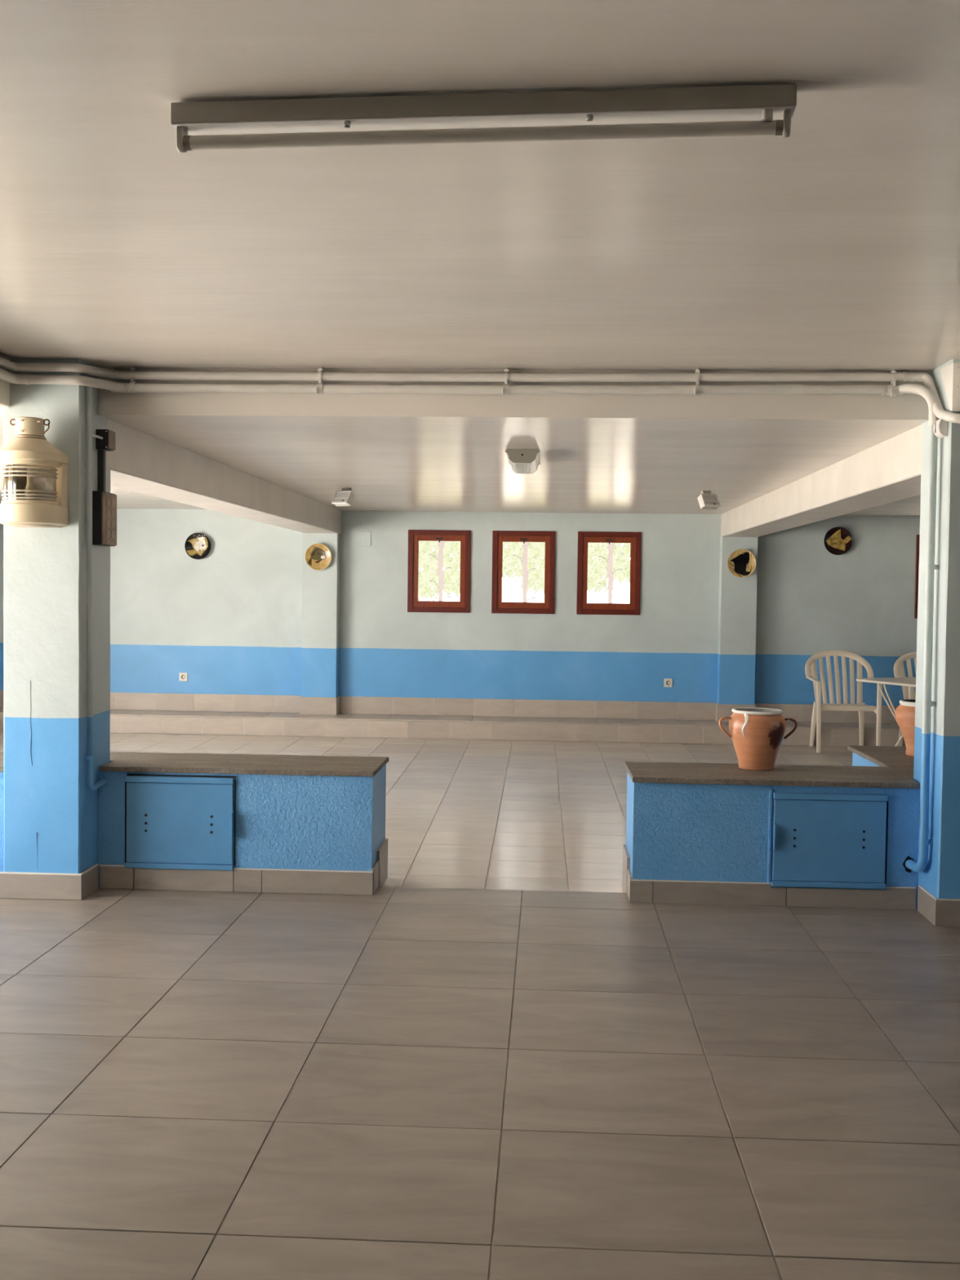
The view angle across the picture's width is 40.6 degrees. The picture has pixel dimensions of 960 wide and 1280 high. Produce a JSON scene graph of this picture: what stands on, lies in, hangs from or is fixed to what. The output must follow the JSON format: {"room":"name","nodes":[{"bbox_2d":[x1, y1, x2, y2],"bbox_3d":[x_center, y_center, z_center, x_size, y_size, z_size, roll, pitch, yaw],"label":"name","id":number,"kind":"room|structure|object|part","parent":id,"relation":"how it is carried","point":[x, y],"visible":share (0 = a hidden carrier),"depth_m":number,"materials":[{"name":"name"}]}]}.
{"room":"restaurant hall","nodes":[
{"label":"restaurant hall","id":0,"kind":"room"},
{"bbox_2d":[0,359,110,900],"bbox_3d":[-2.024,-0.049,5.968,0.536,2.405,0.407,1,2,3],"label":"pillar","id":1,"kind":"structure","parent":0,"point":[51,811],"depth_m":5.79,"materials":[{"name":"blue paint"}]},
{"bbox_2d":[0,417,68,527],"bbox_3d":[-1.956,-0.728,5.624,0.256,0.466,0.240,1,2,3],"label":"lantern","id":2,"kind":"object","parent":1,"relation":"attached to","point":[36,495],"visible":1,"depth_m":5.57,"materials":[{"name":"beige metal"}]},
{"bbox_3d":[-1.956,-0.678,5.634,0.044,0.147,0.044,1,2,3],"label":"bulb","id":3,"kind":"part","parent":2,"relation":"part of","materials":[{"name":"beige glass"}]},
{"bbox_3d":[-1.958,-0.498,5.643,0.216,0.006,0.220,1,2,3],"label":"plate","id":4,"kind":"part","parent":2,"relation":"part of","materials":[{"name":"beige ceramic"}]},
{"bbox_3d":[-1.951,-0.682,5.740,0.200,0.190,0.012,1,2,3],"label":"plate","id":5,"kind":"part","parent":2,"relation":"part of","materials":[{"name":"clear glass"}]},
{"bbox_2d":[84,386,107,791],"bbox_3d":[-1.746,-0.223,5.898,0.036,1.814,0.200,1,2,7],"label":"conduit","id":6,"kind":"object","parent":1,"relation":"attached to","point":[89,464],"visible":1,"depth_m":5.81,"materials":[{"name":"plastic"}]},
{"bbox_2d":[97,449,106,491],"bbox_3d":[-1.741,-0.776,5.965,0.030,0.194,0.030,1,2,3],"label":"duct","id":7,"kind":"object","parent":1,"relation":"attached to","point":[101,453],"visible":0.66,"depth_m":5.95,"materials":[{"name":"black plastic"}]},
{"bbox_2d":[92,490,116,546],"bbox_3d":[-1.730,-0.557,5.970,0.058,0.244,0.195,1,2,3],"label":"switch panel","id":8,"kind":"object","parent":1,"relation":"attached to","point":[104,504],"visible":0.98,"depth_m":5.89,"materials":[{"name":"black plastic"}]},
{"bbox_3d":[-1.705,-0.487,5.944,0.004,0.036,0.045,1,2,3],"label":"label plate","id":9,"kind":"part","parent":8,"relation":"part of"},
{"bbox_3d":[-1.704,-0.534,5.942,0.004,0.036,0.045,1,2,3],"label":"label plate","id":10,"kind":"part","parent":8,"relation":"part of","materials":[{"name":"brown plastic"}]},
{"bbox_3d":[-1.704,-0.581,5.941,0.004,0.036,0.045,1,2,3],"label":"label plate","id":11,"kind":"part","parent":8,"relation":"part of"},
{"bbox_3d":[-1.703,-0.627,5.939,0.004,0.036,0.045,1,2,3],"label":"label plate","id":12,"kind":"part","parent":8,"relation":"part of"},
{"bbox_3d":[-1.701,-0.489,6.009,0.004,0.036,0.045,1,2,3],"label":"label plate","id":13,"kind":"part","parent":8,"relation":"part of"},
{"bbox_3d":[-1.701,-0.536,6.007,0.004,0.036,0.045,1,2,3],"label":"label plate","id":14,"kind":"part","parent":8,"relation":"part of","materials":[{"name":"plastic"}]},
{"bbox_3d":[-1.700,-0.583,6.005,0.004,0.036,0.045,1,2,3],"label":"label plate","id":15,"kind":"part","parent":8,"relation":"part of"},
{"bbox_3d":[-1.700,-0.630,6.004,0.004,0.036,0.045,1,2,3],"label":"label plate","id":16,"kind":"part","parent":8,"relation":"part of","materials":[{"name":"brown plastic"}]},
{"bbox_2d":[95,429,115,451],"bbox_3d":[-1.722,-0.919,5.961,0.064,0.092,0.093,1,2,3],"label":"junction box","id":17,"kind":"object","parent":1,"relation":"attached to","point":[107,443],"visible":1,"depth_m":5.92,"materials":[{"name":"black plastic"}]},
{"bbox_2d":[0,508,919,724],"bbox_3d":[1.874,-0.103,12.893,13.600,2.490,0.423,1,2,3],"label":"wall","id":18,"kind":"structure","parent":0,"point":[253,628],"depth_m":12.92,"materials":[{"name":"white paint"}]},
{"bbox_2d":[179,672,187,680],"bbox_3d":[-3.001,0.374,13.112,0.084,0.084,0.015,1,2,3],"label":"wall socket","id":19,"kind":"object","parent":18,"relation":"attached to","point":[183,676],"visible":1,"depth_m":13.11,"materials":[{"name":"white plastic"}]},
{"bbox_2d":[184,533,210,559],"bbox_3d":[-2.832,-0.943,13.024,0.266,0.266,0.033,1,2,3],"label":"wall plate","id":20,"kind":"object","parent":18,"relation":"attached to","point":[197,545],"visible":1,"depth_m":13.03,"materials":[{"name":"black ceramic"}]},
{"bbox_2d":[305,543,331,570],"bbox_3d":[-1.596,-0.822,12.811,0.266,0.266,0.033,1,2,3],"label":"wall plate","id":21,"kind":"object","parent":18,"relation":"attached to","point":[317,556],"visible":1,"depth_m":12.81,"materials":[{"name":"ceramic"}]},
{"bbox_2d":[355,531,371,546],"bbox_3d":[-1.167,-1.013,12.968,0.153,0.148,0.007,1,2,3],"label":"cover plate","id":22,"kind":"object","parent":18,"relation":"attached to","point":[362,538],"visible":1,"depth_m":12.96,"materials":[{"name":"white plastic"}]},
{"bbox_2d":[407,529,471,613],"bbox_3d":[-0.407,-0.686,12.957,0.624,0.820,0.072,1,2,3],"label":"window","id":23,"kind":"structure","parent":18,"relation":"in","point":[421,543],"depth_m":12.95,"materials":[{"name":"red wood"}]},
{"bbox_3d":[-0.411,-0.357,12.974,0.422,0.064,0.053,1,2,3],"label":"sash rail","id":24,"kind":"part","parent":23,"relation":"part of","materials":[{"name":"red wood"}]},
{"bbox_2d":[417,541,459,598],"bbox_3d":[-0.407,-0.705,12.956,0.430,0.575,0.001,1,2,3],"label":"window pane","id":25,"kind":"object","parent":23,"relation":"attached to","point":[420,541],"depth_m":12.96,"materials":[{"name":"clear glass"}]},
{"bbox_3d":[-0.403,-1.018,12.949,0.422,0.058,0.053,1,2,3],"label":"sash rail","id":26,"kind":"part","parent":23,"relation":"part of","materials":[{"name":"red wood"}]},
{"bbox_2d":[417,540,460,600],"label":"window pane","id":27,"kind":"object","parent":23,"relation":"attached to","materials":[{"name":"clear glass"}]},
{"bbox_2d":[428,542,452,599],"bbox_3d":[-0.396,-0.686,12.957,0.244,0.590,0.001,1,2,3],"label":"tree","id":28,"kind":"object","parent":23,"relation":"attached to","point":[444,542],"depth_m":12.96,"materials":[{"name":"green plant"}]},
{"bbox_2d":[437,541,444,600],"bbox_3d":[-0.392,-0.689,12.956,0.070,0.608,0.001,1,2,3],"label":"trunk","id":29,"kind":"object","parent":23,"relation":"attached to","point":[440,571],"depth_m":12.96,"materials":[{"name":"pink plant"}]},
{"bbox_2d":[0,707,906,746],"bbox_3d":[1.845,0.975,12.649,13.600,0.352,0.473,1,2,3],"label":"step","id":30,"kind":"structure","parent":18,"relation":"attached to","point":[139,722],"depth_m":12.55,"materials":[{"name":"white tile"}]},
{"bbox_2d":[491,530,555,613],"bbox_3d":[0.433,-0.673,12.913,0.624,0.820,0.072,1,2,3],"label":"window","id":31,"kind":"structure","parent":18,"relation":"in","point":[527,550],"depth_m":12.90,"materials":[{"name":"red wood"}]},
{"bbox_3d":[0.429,-0.345,12.930,0.422,0.064,0.053,1,2,3],"label":"sash rail","id":32,"kind":"part","parent":31,"relation":"part of","materials":[{"name":"red wood"}]},
{"bbox_2d":[502,542,545,594],"label":"tree","id":33,"kind":"object","parent":31,"relation":"attached to","materials":[{"name":"green plant"}]},
{"bbox_2d":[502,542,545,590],"bbox_3d":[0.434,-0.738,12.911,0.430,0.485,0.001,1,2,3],"label":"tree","id":34,"kind":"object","parent":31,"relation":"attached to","point":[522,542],"depth_m":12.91,"materials":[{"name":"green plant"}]},
{"bbox_3d":[0.438,-1.005,12.905,0.422,0.058,0.053,1,2,3],"label":"sash rail","id":35,"kind":"part","parent":31,"relation":"part of","materials":[{"name":"red wood"}]},
{"bbox_2d":[512,542,536,601],"bbox_3d":[0.443,-0.673,12.913,0.246,0.588,0.001,1,2,3],"label":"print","id":36,"kind":"object","parent":31,"relation":"attached to","point":[529,543],"depth_m":12.92},
{"bbox_2d":[521,542,528,602],"bbox_3d":[0.449,-0.676,12.912,0.070,0.608,0.001,1,2,3],"label":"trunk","id":37,"kind":"object","parent":31,"relation":"attached to","point":[524,575],"depth_m":12.91,"materials":[{"name":"pink plant"}]},
{"bbox_2d":[576,531,641,615],"bbox_3d":[1.278,-0.662,12.869,0.624,0.820,0.072,1,2,3],"label":"window","id":38,"kind":"structure","parent":18,"relation":"in","point":[611,561],"depth_m":12.86,"materials":[{"name":"red wood"}]},
{"bbox_3d":[1.274,-0.333,12.886,0.422,0.064,0.053,1,2,3],"label":"sash rail","id":39,"kind":"part","parent":38,"relation":"part of","materials":[{"name":"red wood"}]},
{"bbox_2d":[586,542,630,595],"label":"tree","id":40,"kind":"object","parent":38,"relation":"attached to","materials":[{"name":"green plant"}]},
{"bbox_2d":[586,542,630,595],"label":"tree","id":41,"kind":"object","parent":38,"relation":"attached to","materials":[{"name":"green plant"}]},
{"bbox_2d":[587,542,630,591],"bbox_3d":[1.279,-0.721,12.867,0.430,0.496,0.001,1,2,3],"label":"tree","id":42,"kind":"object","parent":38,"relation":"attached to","point":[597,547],"depth_m":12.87,"materials":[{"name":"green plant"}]},
{"bbox_3d":[1.283,-0.994,12.861,0.422,0.058,0.053,1,2,3],"label":"sash rail","id":43,"kind":"part","parent":38,"relation":"part of","materials":[{"name":"red wood"}]},
{"bbox_2d":[597,542,622,602],"bbox_3d":[1.289,-0.665,12.869,0.248,0.591,0.001,1,2,3],"label":"trunk","id":44,"kind":"object","parent":38,"relation":"attached to","point":[614,543],"depth_m":12.87,"materials":[{"name":"plant"}]},
{"bbox_2d":[606,542,613,603],"bbox_3d":[1.294,-0.664,12.869,0.070,0.608,0.001,1,2,3],"label":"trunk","id":45,"kind":"object","parent":38,"relation":"attached to","point":[610,575],"depth_m":12.87,"materials":[{"name":"pink plant"}]},
{"bbox_2d":[663,678,672,687],"bbox_3d":[1.866,0.425,12.858,0.084,0.084,0.015,1,2,3],"label":"wall socket","id":46,"kind":"object","parent":18,"relation":"attached to","point":[668,682],"visible":1,"depth_m":12.85,"materials":[{"name":"white plastic"}]},
{"bbox_2d":[727,548,755,577],"bbox_3d":[2.542,-0.745,12.597,0.278,0.278,0.033,1,2,3],"label":"wall plate","id":47,"kind":"object","parent":18,"relation":"attached to","point":[741,563],"visible":1,"depth_m":12.60,"materials":[{"name":"beige ceramic"}]},
{"bbox_2d":[823,527,852,555],"bbox_3d":[3.504,-0.968,12.690,0.274,0.274,0.033,1,2,3],"label":"wall plate","id":48,"kind":"object","parent":18,"relation":"attached to","point":[837,540],"visible":1,"depth_m":12.69,"materials":[{"name":"black ceramic"}]},
{"bbox_2d":[914,534,919,618],"bbox_3d":[4.575,-0.617,12.697,0.624,0.820,0.072,1,2,3],"label":"window","id":49,"kind":"structure","parent":18,"relation":"in","point":[917,536],"depth_m":12.68,"materials":[{"name":"red wood"}]},
{"bbox_2d":[0,367,931,515],"bbox_3d":[1.712,-1.352,9.419,13.600,0.465,7.320,1,2,3],"label":"ceiling","id":50,"kind":"structure","parent":0,"point":[599,453],"depth_m":6.66,"materials":[{"name":"paint"}]},
{"bbox_2d":[106,418,341,533],"bbox_3d":[-1.739,-1.062,9.529,0.345,0.253,6.915,1,2,3],"label":"ceiling beam","id":51,"kind":"structure","parent":50,"relation":"attached to","point":[140,462],"depth_m":7.98,"materials":[{"name":"paint"}]},
{"bbox_2d":[331,488,354,506],"bbox_3d":[-1.060,-1.109,10.059,0.158,0.141,0.103,2,3,35],"label":"floodlight","id":52,"kind":"object","parent":50,"relation":"attached to","point":[344,497],"visible":1,"depth_m":10.04,"materials":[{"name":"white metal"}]},
{"bbox_3d":[-1.069,-1.107,10.046,0.142,0.076,0.043,2,3,35],"label":"glass","id":53,"kind":"part","parent":52,"relation":"part of","materials":[{"name":"glass"}]},
{"bbox_2d":[0,356,959,423],"bbox_3d":[-0.015,-1.052,5.010,4.183,0.277,1.676,1,2,3],"label":"conduit","id":54,"kind":"object","parent":50,"relation":"attached to","point":[893,376],"visible":1,"depth_m":5.78,"materials":[{"name":"grey plastic"}]},
{"bbox_2d":[505,448,540,474],"bbox_3d":[0.251,-1.026,7.473,0.190,0.078,0.663,1,2,3],"label":"ceiling lamp","id":55,"kind":"object","parent":50,"relation":"attached to","point":[524,461],"visible":1,"depth_m":7.15,"materials":[{"name":"white plastic"}]},
{"bbox_2d":[697,490,720,509],"bbox_3d":[1.744,-1.066,9.873,0.158,0.141,0.103,0,2,-29],"label":"floodlight","id":56,"kind":"object","parent":50,"relation":"attached to","point":[707,500],"visible":1,"depth_m":9.86,"materials":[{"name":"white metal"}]},
{"bbox_3d":[1.751,-1.064,9.860,0.142,0.076,0.043,0,2,-29],"label":"glass","id":57,"kind":"part","parent":56,"relation":"part of","materials":[{"name":"glass"}]},
{"bbox_2d":[720,424,922,537],"bbox_3d":[2.362,-1.003,9.316,0.340,0.248,6.915,1,2,3],"label":"ceiling beam","id":58,"kind":"structure","parent":50,"relation":"attached to","point":[888,471],"depth_m":7.76,"materials":[{"name":"paint"}]},
{"bbox_2d":[0,730,959,1279],"bbox_3d":[1.403,1.460,2.761,13.839,0.280,19.550,1,2,3],"label":"floor","id":59,"kind":"structure","parent":0,"point":[392,1083],"depth_m":3.84,"materials":[{"name":"tile"}]},
{"bbox_2d":[0,751,4,871],"bbox_3d":[-3.167,0.860,6.347,2.243,0.591,0.543,1,2,3],"label":"bench","id":60,"kind":"object","parent":59,"relation":"on","point":[2,753],"visible":0.03,"depth_m":6.05,"materials":[{"name":"blue paint"}]},
{"bbox_2d":[97,751,388,895],"bbox_3d":[-1.256,0.883,6.239,1.574,0.603,0.559,1,2,3],"label":"cabinet","id":61,"kind":"object","parent":59,"relation":"on","point":[171,821],"visible":0.9,"depth_m":5.99,"materials":[{"name":"blue paint"}]},
{"bbox_3d":[-1.389,0.847,6.000,0.498,0.372,0.022,1,2,3],"label":"door","id":62,"kind":"part","parent":61,"relation":"part of","materials":[{"name":"blue paint"}]},
{"bbox_3d":[-1.140,0.851,5.966,0.006,0.129,0.028,1,2,3],"label":"handle","id":63,"kind":"part","parent":61,"relation":"part of","materials":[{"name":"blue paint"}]},
{"bbox_2d":[622,761,919,909],"bbox_3d":[1.549,0.924,6.088,1.714,0.604,0.569,1,2,3],"label":"cabinet","id":64,"kind":"object","parent":59,"relation":"on","point":[697,833],"visible":0.88,"depth_m":5.85,"materials":[{"name":"blue paint"}]},
{"bbox_2d":[718,707,797,770],"bbox_3d":[1.335,0.474,6.185,0.305,0.282,0.278,3,3,44],"label":"terracotta pot","id":65,"kind":"object","parent":64,"relation":"on","point":[757,735],"visible":1,"depth_m":6.11,"materials":[{"name":"orange ceramic"}]},
{"bbox_3d":[1.172,0.416,6.188,0.067,0.103,0.021,1,2,-4],"label":"handle","id":66,"kind":"part","parent":65,"relation":"part of","materials":[{"name":"ceramic"}]},
{"bbox_3d":[1.473,0.421,6.153,0.067,0.103,0.021,1,2,17],"label":"handle","id":67,"kind":"part","parent":65,"relation":"part of","materials":[{"name":"brown ceramic"}]},
{"bbox_3d":[1.323,0.888,5.828,0.006,0.129,0.028,1,2,3],"label":"handle","id":68,"kind":"part","parent":64,"relation":"part of","materials":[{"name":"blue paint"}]},
{"bbox_3d":[1.572,0.904,5.836,0.498,0.368,0.022,1,2,3],"label":"door","id":69,"kind":"part","parent":64,"relation":"part of","materials":[{"name":"blue paint"}]},
{"bbox_2d":[804,649,882,752],"bbox_3d":[3.383,0.566,12.117,0.636,0.915,0.656,1,2,3],"label":"garden chair","id":70,"kind":"object","parent":59,"relation":"on","point":[860,706],"visible":0.91,"depth_m":12.26,"materials":[{"name":"beige plastic"}]},
{"bbox_3d":[3.174,0.798,12.274,0.067,0.435,0.126,0,2,-10],"label":"leg","id":71,"kind":"part","parent":70,"relation":"part of","materials":[{"name":"beige plastic"}]},
{"bbox_3d":[3.099,0.370,12.042,0.060,0.058,0.413,1,2,3],"label":"arm","id":72,"kind":"part","parent":70,"relation":"part of","materials":[{"name":"beige plastic"}]},
{"bbox_3d":[3.092,0.703,11.845,0.048,0.650,0.073,1,2,3],"label":"leg","id":73,"kind":"part","parent":70,"relation":"part of","materials":[{"name":"beige plastic"}]},
{"bbox_3d":[3.398,0.233,12.313,0.636,0.265,0.237,1,2,3],"label":"frame","id":74,"kind":"part","parent":70,"relation":"part of","materials":[{"name":"beige plastic"}]},
{"bbox_3d":[3.378,0.618,12.044,0.490,0.044,0.404,1,2,3],"label":"seat","id":75,"kind":"part","parent":70,"relation":"part of","materials":[{"name":"beige plastic"}]},
{"bbox_3d":[3.600,0.804,12.252,0.067,0.435,0.126,1,2,16],"label":"leg","id":76,"kind":"part","parent":70,"relation":"part of","materials":[{"name":"beige plastic"}]},
{"bbox_3d":[3.640,0.711,11.816,0.048,0.650,0.073,1,2,3],"label":"leg","id":77,"kind":"part","parent":70,"relation":"part of","materials":[{"name":"beige plastic"}]},
{"bbox_2d":[847,745,914,767],"bbox_3d":[2.230,0.907,6.777,0.426,0.603,0.880,1,2,3],"label":"bench","id":78,"kind":"object","parent":59,"relation":"on","point":[864,756],"visible":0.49,"depth_m":6.85,"materials":[{"name":"blue paint"}]},
{"bbox_2d":[894,698,915,756],"bbox_3d":[2.349,0.463,6.788,0.340,0.287,0.340,1,2,3],"label":"jar","id":79,"kind":"object","parent":78,"relation":"on","point":[904,713],"visible":0.23,"depth_m":6.73,"materials":[{"name":"orange ceramic"}]},
{"bbox_2d":[856,676,915,746],"bbox_3d":[3.814,0.706,11.149,0.860,0.709,0.860,0,2,-26],"label":"garden table","id":80,"kind":"object","parent":59,"relation":"on","point":[908,682],"visible":0.3,"depth_m":11.23,"materials":[{"name":"beige plastic"}]},
{"bbox_2d":[893,651,916,746],"bbox_3d":[4.210,0.578,12.074,0.636,0.915,0.656,1,2,3],"label":"garden chair","id":81,"kind":"object","parent":59,"relation":"on","point":[908,692],"visible":0.19,"depth_m":12.29,"materials":[{"name":"beige plastic"}]},
{"bbox_3d":[4.001,0.810,12.232,0.067,0.435,0.126,0,2,-10],"label":"leg","id":82,"kind":"part","parent":81,"relation":"part of","materials":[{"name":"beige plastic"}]},
{"bbox_3d":[4.225,0.246,12.271,0.636,0.265,0.237,1,2,3],"label":"frame","id":83,"kind":"part","parent":81,"relation":"part of","materials":[{"name":"beige plastic"}]},
{"bbox_3d":[3.919,0.716,11.802,0.048,0.650,0.073,1,2,3],"label":"leg","id":84,"kind":"part","parent":81,"relation":"part of","materials":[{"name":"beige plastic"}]},
{"bbox_2d":[0,0,959,370],"bbox_3d":[1.558,-1.079,-0.683,12.850,0.250,12.880,1,2,3],"label":"ceiling","id":85,"kind":"structure","parent":0,"point":[833,244],"depth_m":3.29,"materials":[{"name":"paint"}]},
{"bbox_2d":[0,354,9,407],"bbox_3d":[-2.590,-0.914,-0.569,0.360,0.235,12.660,1,2,3],"label":"ceiling beam","id":86,"kind":"structure","parent":85,"relation":"attached to","point":[4,385],"depth_m":5.68,"materials":[{"name":"paint"}]},
{"bbox_2d":[170,84,796,152],"bbox_3d":[-0.007,-1.046,2.618,1.258,0.093,0.062,1,2,6],"label":"lamp","id":87,"kind":"object","parent":85,"relation":"attached to","point":[766,103],"visible":1,"depth_m":2.60,"materials":[{"name":"white metal"}]},
{"bbox_2d":[913,359,959,926],"bbox_3d":[2.158,0.016,5.687,0.380,2.405,0.420,1,2,3],"label":"pillar","id":88,"kind":"structure","parent":0,"point":[939,883],"depth_m":5.53,"materials":[{"name":"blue paint"}]},
{"bbox_2d":[0,368,938,872],"bbox_3d":[-0.278,-0.073,5.648,4.383,2.158,1.454,0,2,-17],"label":"conduit","id":89,"kind":"object","parent":88,"relation":"attached to","point":[924,841],"visible":1,"depth_m":5.74,"materials":[{"name":"grey plastic"}]},
{"bbox_2d":[933,418,948,438],"bbox_3d":[1.962,-0.905,5.531,0.044,0.080,0.088,1,2,3],"label":"junction box","id":90,"kind":"object","parent":88,"relation":"attached to","point":[940,426],"visible":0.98,"depth_m":5.49,"materials":[{"name":"white plastic"}]},
{"bbox_2d":[939,363,959,412],"bbox_3d":[1.992,-1.061,5.492,0.048,0.198,0.150,1,2,3],"label":"junction box","id":91,"kind":"object","parent":88,"relation":"attached to","point":[950,374],"visible":1,"depth_m":5.42,"materials":[{"name":"white paint"}]}
]}

